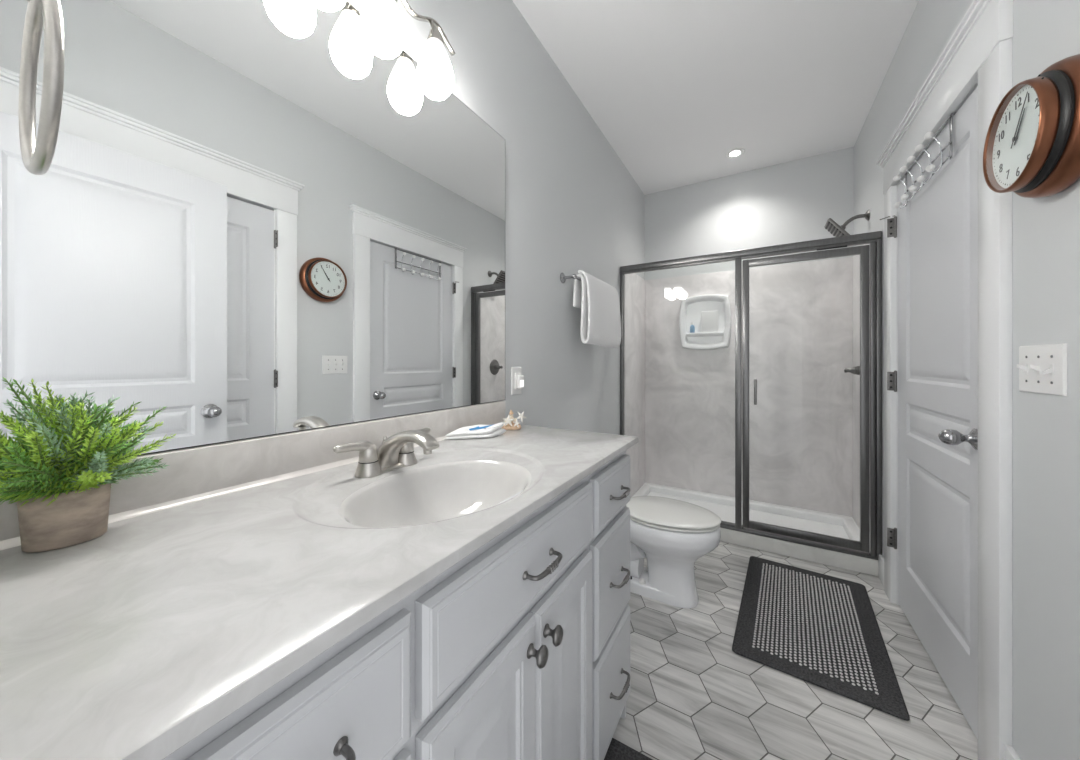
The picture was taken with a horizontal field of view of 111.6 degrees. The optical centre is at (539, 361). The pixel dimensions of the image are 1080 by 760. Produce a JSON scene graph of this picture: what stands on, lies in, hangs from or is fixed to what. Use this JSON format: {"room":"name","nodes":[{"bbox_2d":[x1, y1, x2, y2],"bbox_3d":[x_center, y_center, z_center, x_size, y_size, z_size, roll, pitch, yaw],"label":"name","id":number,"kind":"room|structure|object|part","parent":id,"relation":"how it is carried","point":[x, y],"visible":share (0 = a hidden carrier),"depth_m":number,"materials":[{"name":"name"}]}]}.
{"room":"bathroom","nodes":[
{"label":"bathroom","id":0,"kind":"room"},
{"bbox_2d":[138,0,644,497],"bbox_3d":[0.046,-0.172,1.937,0.128,2.714,3.618,0,0,31],"label":"wall","id":1,"kind":"structure","parent":0,"point":[572,205],"depth_m":1.84,"materials":[{"name":"grey paint"}]},
{"bbox_2d":[0,0,504,455],"bbox_3d":[-0.455,-0.377,0.979,0.006,1.066,1.218,0,0,31],"label":"wall mirror","id":2,"kind":"object","parent":1,"relation":"attached to","point":[246,219],"visible":0.89,"depth_m":0.74,"materials":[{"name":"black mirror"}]},
{"bbox_2d":[0,401,504,549],"bbox_3d":[-0.457,0.204,0.950,0.032,0.093,1.233,0,0,31],"label":"backsplash","id":3,"kind":"structure","parent":1,"relation":"attached to","point":[195,474],"depth_m":0.73,"materials":[{"name":"stone"}]},
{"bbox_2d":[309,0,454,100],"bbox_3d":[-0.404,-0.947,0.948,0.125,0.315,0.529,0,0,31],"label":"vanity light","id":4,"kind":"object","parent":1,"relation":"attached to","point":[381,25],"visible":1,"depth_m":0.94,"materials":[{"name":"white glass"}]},
{"bbox_3d":[-0.478,-0.866,0.803,0.105,0.152,0.105,0,0,31],"label":"lamp shade","id":5,"kind":"part","parent":4,"relation":"part of","materials":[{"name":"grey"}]},
{"bbox_3d":[-0.400,-0.866,0.934,0.105,0.152,0.105,0,0,31],"label":"lamp shade","id":6,"kind":"part","parent":4,"relation":"part of","materials":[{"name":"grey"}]},
{"bbox_2d":[427,20,443,44],"bbox_3d":[-0.310,-0.982,1.087,0.052,0.084,0.051,0,0,31],"label":"socket","id":7,"kind":"object","parent":4,"relation":"attached to","point":[435,34],"depth_m":1.07,"materials":[{"name":"silver metal"}]},
{"bbox_3d":[-0.309,-0.866,1.087,0.105,0.152,0.105,0,0,31],"label":"lamp shade","id":8,"kind":"part","parent":4,"relation":"part of","materials":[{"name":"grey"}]},
{"bbox_2d":[511,367,523,394],"bbox_3d":[-0.091,0.082,1.569,0.028,0.117,0.074,0,0,31],"label":"power outlet","id":9,"kind":"object","parent":1,"relation":"attached to","point":[517,380],"visible":1,"depth_m":1.56,"materials":[{"name":"white plastic"}]},
{"bbox_2d":[560,273,580,282],"bbox_3d":[0.317,-0.445,2.199,0.085,0.056,0.691,0,0,31],"label":"towel bar","id":10,"kind":"object","parent":1,"relation":"attached to","point":[563,277],"visible":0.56,"depth_m":1.93,"materials":[{"name":"silver metal"}]},
{"bbox_2d":[573,270,620,347],"bbox_3d":[0.346,-0.288,2.159,0.107,0.401,0.499,0,0,31],"label":"hand towel","id":11,"kind":"object","parent":10,"relation":"hanging from","point":[598,301],"visible":0.99,"depth_m":2.02,"materials":[{"name":"white fabric"}]},
{"bbox_2d":[512,0,918,194],"bbox_3d":[0.764,-1.580,1.511,1.798,0.100,3.618,0,0,31],"label":"ceiling","id":12,"kind":"structure","parent":0,"point":[673,87],"depth_m":1.94,"materials":[{"name":"white paint"}]},
{"bbox_2d":[725,148,744,158],"bbox_3d":[1.428,-1.526,2.686,0.134,0.006,0.134,0,0,31],"label":"recessed light","id":13,"kind":"object","parent":12,"relation":"in","point":[737,152],"visible":1,"depth_m":2.68,"materials":[{"name":"white plastic"}]},
{"bbox_2d":[645,147,853,516],"bbox_3d":[1.622,-0.172,3.031,1.478,2.714,0.128,0,0,31],"label":"wall","id":14,"kind":"structure","parent":0,"point":[801,314],"depth_m":2.88,"materials":[{"name":"stone"}]},
{"bbox_2d":[679,294,731,349],"bbox_3d":[1.378,-0.332,3.074,0.400,0.460,0.046,0,0,31],"label":"soap niche","id":15,"kind":"object","parent":14,"relation":"attached to","point":[691,308],"visible":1,"depth_m":3.08,"materials":[{"name":"white plastic"}]},
{"bbox_2d":[690,323,694,332],"bbox_3d":[1.297,-0.290,3.123,0.038,0.086,0.038,0,0,31],"label":"soap bottle","id":16,"kind":"object","parent":15,"relation":"on","point":[692,327],"visible":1,"depth_m":3.11,"materials":[{"name":"blue plastic"}]},
{"bbox_2d":[686,332,723,336],"bbox_3d":[1.378,-0.231,3.073,0.284,0.033,0.044,0,0,31],"label":"shelf","id":17,"kind":"object","parent":15,"relation":"attached to","point":[697,334],"depth_m":3.06,"materials":[{"name":"white plastic"}]},
{"bbox_2d":[701,311,717,331],"bbox_3d":[1.415,-0.335,3.058,0.130,0.175,0.032,0,0,31],"label":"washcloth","id":18,"kind":"object","parent":15,"relation":"on","point":[709,319],"visible":0.95,"depth_m":3.04,"materials":[{"name":"white fabric"}]},
{"bbox_2d":[612,541,977,759],"bbox_3d":[0.764,1.235,1.511,1.798,0.100,3.618,0,0,31],"label":"floor","id":19,"kind":"structure","parent":0,"point":[691,697],"depth_m":1.29,"materials":[{"name":"grey tile"}]},
{"bbox_2d":[163,450,629,759],"bbox_3d":[-0.221,0.727,0.816,0.571,0.915,1.233,0,0,31],"label":"vanity cabinet","id":20,"kind":"object","parent":19,"relation":"on","point":[519,649],"visible":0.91,"depth_m":0.58,"materials":[{"name":"grey paint"}]},
{"bbox_3d":[-0.233,0.383,0.330,0.020,0.153,0.282,0,0,31],"label":"drawer","id":21,"kind":"part","parent":20,"relation":"part of","materials":[{"name":"grey paint"}]},
{"bbox_2d":[0,401,637,759],"bbox_3d":[-0.228,0.268,0.828,0.550,0.221,1.257,0,0,31],"label":"countertop","id":22,"kind":"structure","parent":20,"relation":"on","point":[216,575],"depth_m":0.44,"materials":[{"name":"white stone"}]},
{"bbox_2d":[0,379,175,552],"bbox_3d":[-0.635,0.136,0.500,0.139,0.228,0.201,0,0,44],"label":"potted plant","id":23,"kind":"object","parent":22,"relation":"on","point":[61,493],"visible":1,"depth_m":0.49,"materials":[{"name":"green plant"}]},
{"bbox_3d":[-0.658,0.212,0.510,0.064,0.075,0.080,0,0,31],"label":"pot","id":24,"kind":"part","parent":23,"relation":"part of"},
{"bbox_2d":[333,427,438,477],"bbox_3d":[-0.354,0.207,0.855,0.212,0.101,0.215,0,0,-23],"label":"sink faucet","id":25,"kind":"object","parent":22,"relation":"on","point":[396,451],"visible":1,"depth_m":0.83,"materials":[{"name":"silver metal"}]},
{"bbox_3d":[-0.405,0.201,0.810,0.041,0.050,0.099,0,0,31],"label":"lever","id":26,"kind":"part","parent":25,"relation":"part of","materials":[{"name":"silver metal"}]},
{"bbox_3d":[-0.391,0.241,0.835,0.057,0.029,0.057,0,0,31],"label":"handle","id":27,"kind":"part","parent":25,"relation":"part of","materials":[{"name":"silver metal"}]},
{"bbox_3d":[-0.364,0.251,0.879,0.044,0.008,0.144,0,0,31],"label":"plate","id":28,"kind":"part","parent":25,"relation":"part of","materials":[{"name":"silver metal"}]},
{"bbox_3d":[-0.338,0.241,0.923,0.057,0.029,0.057,0,0,31],"label":"handle","id":29,"kind":"part","parent":25,"relation":"part of","materials":[{"name":"silver metal"}]},
{"bbox_3d":[-0.313,0.207,0.848,0.191,0.101,0.060,0,0,31],"label":"spout","id":30,"kind":"part","parent":25,"relation":"part of","materials":[{"name":"silver metal"}]},
{"bbox_3d":[-0.323,0.201,0.948,0.041,0.050,0.099,0,0,31],"label":"lever","id":31,"kind":"part","parent":25,"relation":"part of","materials":[{"name":"silver metal"}]},
{"bbox_2d":[339,460,530,527],"bbox_3d":[-0.193,0.318,0.764,0.318,0.122,0.422,0,0,31],"label":"sink","id":32,"kind":"object","parent":22,"relation":"in","point":[443,493],"depth_m":0.86,"materials":[{"name":"white ceramic"}]},
{"bbox_2d":[444,422,505,439],"bbox_3d":[-0.213,0.228,1.218,0.210,0.043,0.065,0,0,-14],"label":"folded washcloth","id":33,"kind":"object","parent":22,"relation":"on","point":[475,431],"visible":1,"depth_m":1.20,"materials":[{"name":"white fabric"}]},
{"bbox_2d":[501,410,525,429],"bbox_3d":[-0.106,0.214,1.371,0.086,0.071,0.084,0,0,31],"label":"seashell ornament","id":34,"kind":"object","parent":22,"relation":"on","point":[511,423],"visible":1,"depth_m":1.35,"materials":[{"name":"white"}]},
{"bbox_3d":[-0.208,0.383,0.316,0.037,0.015,0.111,0,0,31],"label":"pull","id":35,"kind":"part","parent":20,"relation":"part of","materials":[{"name":"grey metal"}]},
{"bbox_3d":[-0.233,0.631,0.330,0.020,0.300,0.282,0,0,31],"label":"drawer","id":36,"kind":"part","parent":20,"relation":"part of","materials":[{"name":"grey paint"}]},
{"bbox_3d":[-0.082,0.783,0.583,0.020,0.604,0.272,0,0,31],"label":"door","id":37,"kind":"part","parent":20,"relation":"part of","materials":[{"name":"grey paint"}]},
{"bbox_3d":[-0.011,0.382,0.702,0.020,0.150,0.549,0,0,31],"label":"drawer","id":38,"kind":"part","parent":20,"relation":"part of","materials":[{"name":"grey paint"}]},
{"bbox_3d":[-0.003,0.529,0.662,0.035,0.037,0.033,0,0,31],"label":"knob","id":39,"kind":"part","parent":20,"relation":"part of","materials":[{"name":"grey metal"}]},
{"bbox_3d":[0.013,0.382,0.688,0.037,0.015,0.111,0,0,31],"label":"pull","id":40,"kind":"part","parent":20,"relation":"part of","materials":[{"name":"grey metal"}]},
{"bbox_3d":[0.027,0.529,0.713,0.035,0.037,0.033,0,0,31],"label":"knob","id":41,"kind":"part","parent":20,"relation":"part of","materials":[{"name":"grey metal"}]},
{"bbox_3d":[0.059,0.783,0.821,0.020,0.604,0.274,0,0,31],"label":"door","id":42,"kind":"part","parent":20,"relation":"part of","materials":[{"name":"grey paint"}]},
{"bbox_3d":[0.215,0.631,1.084,0.020,0.300,0.297,0,0,31],"label":"drawer","id":43,"kind":"part","parent":20,"relation":"part of","materials":[{"name":"grey paint"}]},
{"bbox_3d":[0.215,0.383,1.084,0.020,0.153,0.297,0,0,31],"label":"drawer","id":44,"kind":"part","parent":20,"relation":"part of","materials":[{"name":"grey paint"}]},
{"bbox_3d":[0.215,0.943,1.084,0.020,0.284,0.297,0,0,31],"label":"drawer","id":45,"kind":"part","parent":20,"relation":"part of","materials":[{"name":"grey paint"}]},
{"bbox_3d":[0.240,0.943,1.069,0.037,0.015,0.111,0,0,31],"label":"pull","id":46,"kind":"part","parent":20,"relation":"part of","materials":[{"name":"grey metal"}]},
{"bbox_3d":[0.240,0.631,1.069,0.037,0.015,0.111,0,0,31],"label":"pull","id":47,"kind":"part","parent":20,"relation":"part of","materials":[{"name":"grey metal"}]},
{"bbox_3d":[0.240,0.383,1.069,0.037,0.015,0.111,0,0,31],"label":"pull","id":48,"kind":"part","parent":20,"relation":"part of","materials":[{"name":"grey metal"}]},
{"bbox_2d":[604,738,652,759],"bbox_3d":[0.231,1.176,0.700,0.500,0.017,0.765,0,0,31],"label":"bath mat","id":49,"kind":"object","parent":19,"relation":"on","point":[617,750],"visible":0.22,"depth_m":1.10,"materials":[{"name":"grey fabric"}]},
{"bbox_2d":[626,496,720,608],"bbox_3d":[0.553,0.830,1.940,0.729,0.710,0.430,0,0,31],"label":"toilet","id":50,"kind":"object","parent":19,"relation":"on","point":[671,534],"visible":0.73,"depth_m":1.79,"materials":[{"name":"white ceramic"}]},
{"bbox_3d":[0.658,0.761,1.878,0.486,0.018,0.364,0,0,31],"label":"lid","id":51,"kind":"part","parent":50,"relation":"part of","materials":[{"name":"white plastic"}]},
{"bbox_3d":[0.656,0.783,1.879,0.482,0.012,0.356,0,0,31],"label":"seat","id":52,"kind":"part","parent":50,"relation":"part of","materials":[{"name":"white plastic"}]},
{"bbox_2d":[632,483,877,576],"bbox_3d":[1.416,1.138,2.684,1.476,0.091,0.692,0,0,31],"label":"shower pan","id":53,"kind":"object","parent":19,"relation":"on","point":[835,525],"visible":0.61,"depth_m":2.58,"materials":[{"name":"stone"}]},
{"bbox_2d":[620,231,881,559],"bbox_3d":[1.246,0.188,2.399,1.476,1.810,0.058,0,0,31],"label":"shower door frame","id":54,"kind":"structure","parent":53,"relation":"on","point":[869,545],"depth_m":2.10,"materials":[{"name":"black metal"}]},
{"bbox_3d":[1.285,0.201,2.375,0.036,1.747,0.040,0,0,31],"label":"post","id":55,"kind":"part","parent":54,"relation":"part of","materials":[{"name":"grey metal"}]},
{"bbox_3d":[1.355,0.190,2.307,0.016,0.160,0.012,0,0,31],"label":"door handle","id":56,"kind":"part","parent":54,"relation":"part of","materials":[{"name":"grey metal"}]},
{"bbox_3d":[1.570,0.204,2.204,0.618,1.711,0.030,0,0,31],"label":"door frame","id":57,"kind":"part","parent":54,"relation":"part of","materials":[{"name":"grey metal"}]},
{"bbox_2d":[732,556,909,720],"bbox_3d":[1.245,1.176,1.713,0.525,0.017,0.885,0,0,34],"label":"bath mat","id":58,"kind":"object","parent":19,"relation":"on","point":[818,629],"visible":1,"depth_m":1.57,"materials":[{"name":"grey fabric"}]},
{"bbox_3d":[1.245,1.170,1.713,0.393,0.005,0.765,0,0,34],"label":"woven panel","id":59,"kind":"part","parent":58,"relation":"part of","materials":[{"name":"grey fabric"}]},
{"bbox_2d":[853,0,1079,759],"bbox_3d":[1.448,-0.172,1.104,0.208,2.714,3.618,0,0,31],"label":"wall","id":60,"kind":"structure","parent":0,"point":[1045,230],"depth_m":0.90,"materials":[{"name":"grey paint"}]},
{"bbox_2d":[824,209,869,236],"bbox_3d":[1.926,-0.846,2.302,0.210,0.175,0.150,0,0,31],"label":"shower head","id":61,"kind":"object","parent":60,"relation":"attached to","point":[831,225],"visible":0.92,"depth_m":2.28},
{"bbox_3d":[1.885,-0.829,2.326,0.115,0.141,0.150,0,0,31],"label":"spray plate","id":62,"kind":"part","parent":61,"relation":"part of","materials":[{"name":"grey metal"}]},
{"bbox_3d":[1.949,-0.870,2.288,0.134,0.086,0.036,0,0,31],"label":"arm","id":63,"kind":"part","parent":61,"relation":"part of","materials":[{"name":"grey metal"}]},
{"bbox_2d":[844,366,859,374],"bbox_3d":[2.000,0.055,2.336,0.101,0.160,0.160,0,0,31],"label":"shower valve","id":64,"kind":"object","parent":60,"relation":"attached to","point":[854,370],"visible":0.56,"depth_m":2.32,"materials":[{"name":"grey metal"}]},
{"bbox_3d":[1.983,0.055,2.346,0.061,0.050,0.050,0,0,31],"label":"lever","id":65,"kind":"part","parent":64,"relation":"part of","materials":[{"name":"grey metal"}]},
{"bbox_2d":[878,555,883,585],"bbox_3d":[1.830,1.120,1.951,0.016,0.130,0.143,0,0,31],"label":"baseboard","id":66,"kind":"structure","parent":60,"relation":"attached to","point":[881,558],"depth_m":1.97,"materials":[{"name":"white paint"}]},
{"bbox_2d":[880,86,977,738],"bbox_3d":[1.519,0.158,1.457,0.121,2.030,0.848,0,0,31],"label":"door","id":67,"kind":"structure","parent":60,"relation":"in","point":[938,228],"depth_m":1.36,"materials":[{"name":"white paint"}]},
{"bbox_2d":[893,112,955,208],"bbox_3d":[1.536,-0.772,1.472,0.092,0.178,0.466,0,0,31],"label":"hook rack","id":68,"kind":"object","parent":67,"relation":"attached to","point":[928,135],"visible":0.98,"depth_m":1.40,"materials":[{"name":"silver metal"}]},
{"bbox_3d":[1.321,0.240,1.159,0.086,0.066,0.066,0,0,31],"label":"knob","id":69,"kind":"part","parent":67,"relation":"part of","materials":[{"name":"silver metal"}]},
{"bbox_2d":[876,0,1012,759],"bbox_3d":[1.531,0.068,1.431,0.100,2.234,1.113,0,0,31],"label":"door frame","id":70,"kind":"structure","parent":60,"relation":"attached to","point":[978,52],"depth_m":1.05,"materials":[{"name":"white paint"}]},
{"bbox_2d":[1004,744,1020,759],"bbox_3d":[1.163,1.105,0.829,0.016,0.160,0.357,0,0,31],"label":"baseboard","id":71,"kind":"structure","parent":60,"relation":"attached to","point":[1010,753],"depth_m":0.97,"materials":[{"name":"white paint"}]},
{"bbox_2d":[983,54,1079,197],"bbox_3d":[1.119,-0.512,0.825,0.087,0.276,0.276,0,0,31],"label":"wall clock","id":72,"kind":"object","parent":60,"relation":"attached to","point":[1032,144],"visible":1,"depth_m":0.79,"materials":[{"name":"orange metal"}]},
{"bbox_2d":[1017,343,1066,396],"bbox_3d":[1.191,0.018,0.881,0.021,0.117,0.164,0,0,31],"label":"light switch","id":73,"kind":"object","parent":60,"relation":"attached to","point":[1042,368],"visible":1,"depth_m":0.86,"materials":[{"name":"white plastic"}]},
{"bbox_3d":[-0.173,-0.173,0.013,1.478,2.714,0.086,0,0,31],"label":"wall","id":74,"kind":"structure","parent":0,"visible":0},
{"bbox_2d":[19,0,64,174],"bbox_3d":[-0.510,-0.286,0.324,0.173,0.201,0.102,0,0,31],"label":"towel ring","id":75,"kind":"object","parent":74,"relation":"attached to","point":[37,154],"visible":1,"depth_m":0.34,"materials":[{"name":"silver metal"}]}
]}

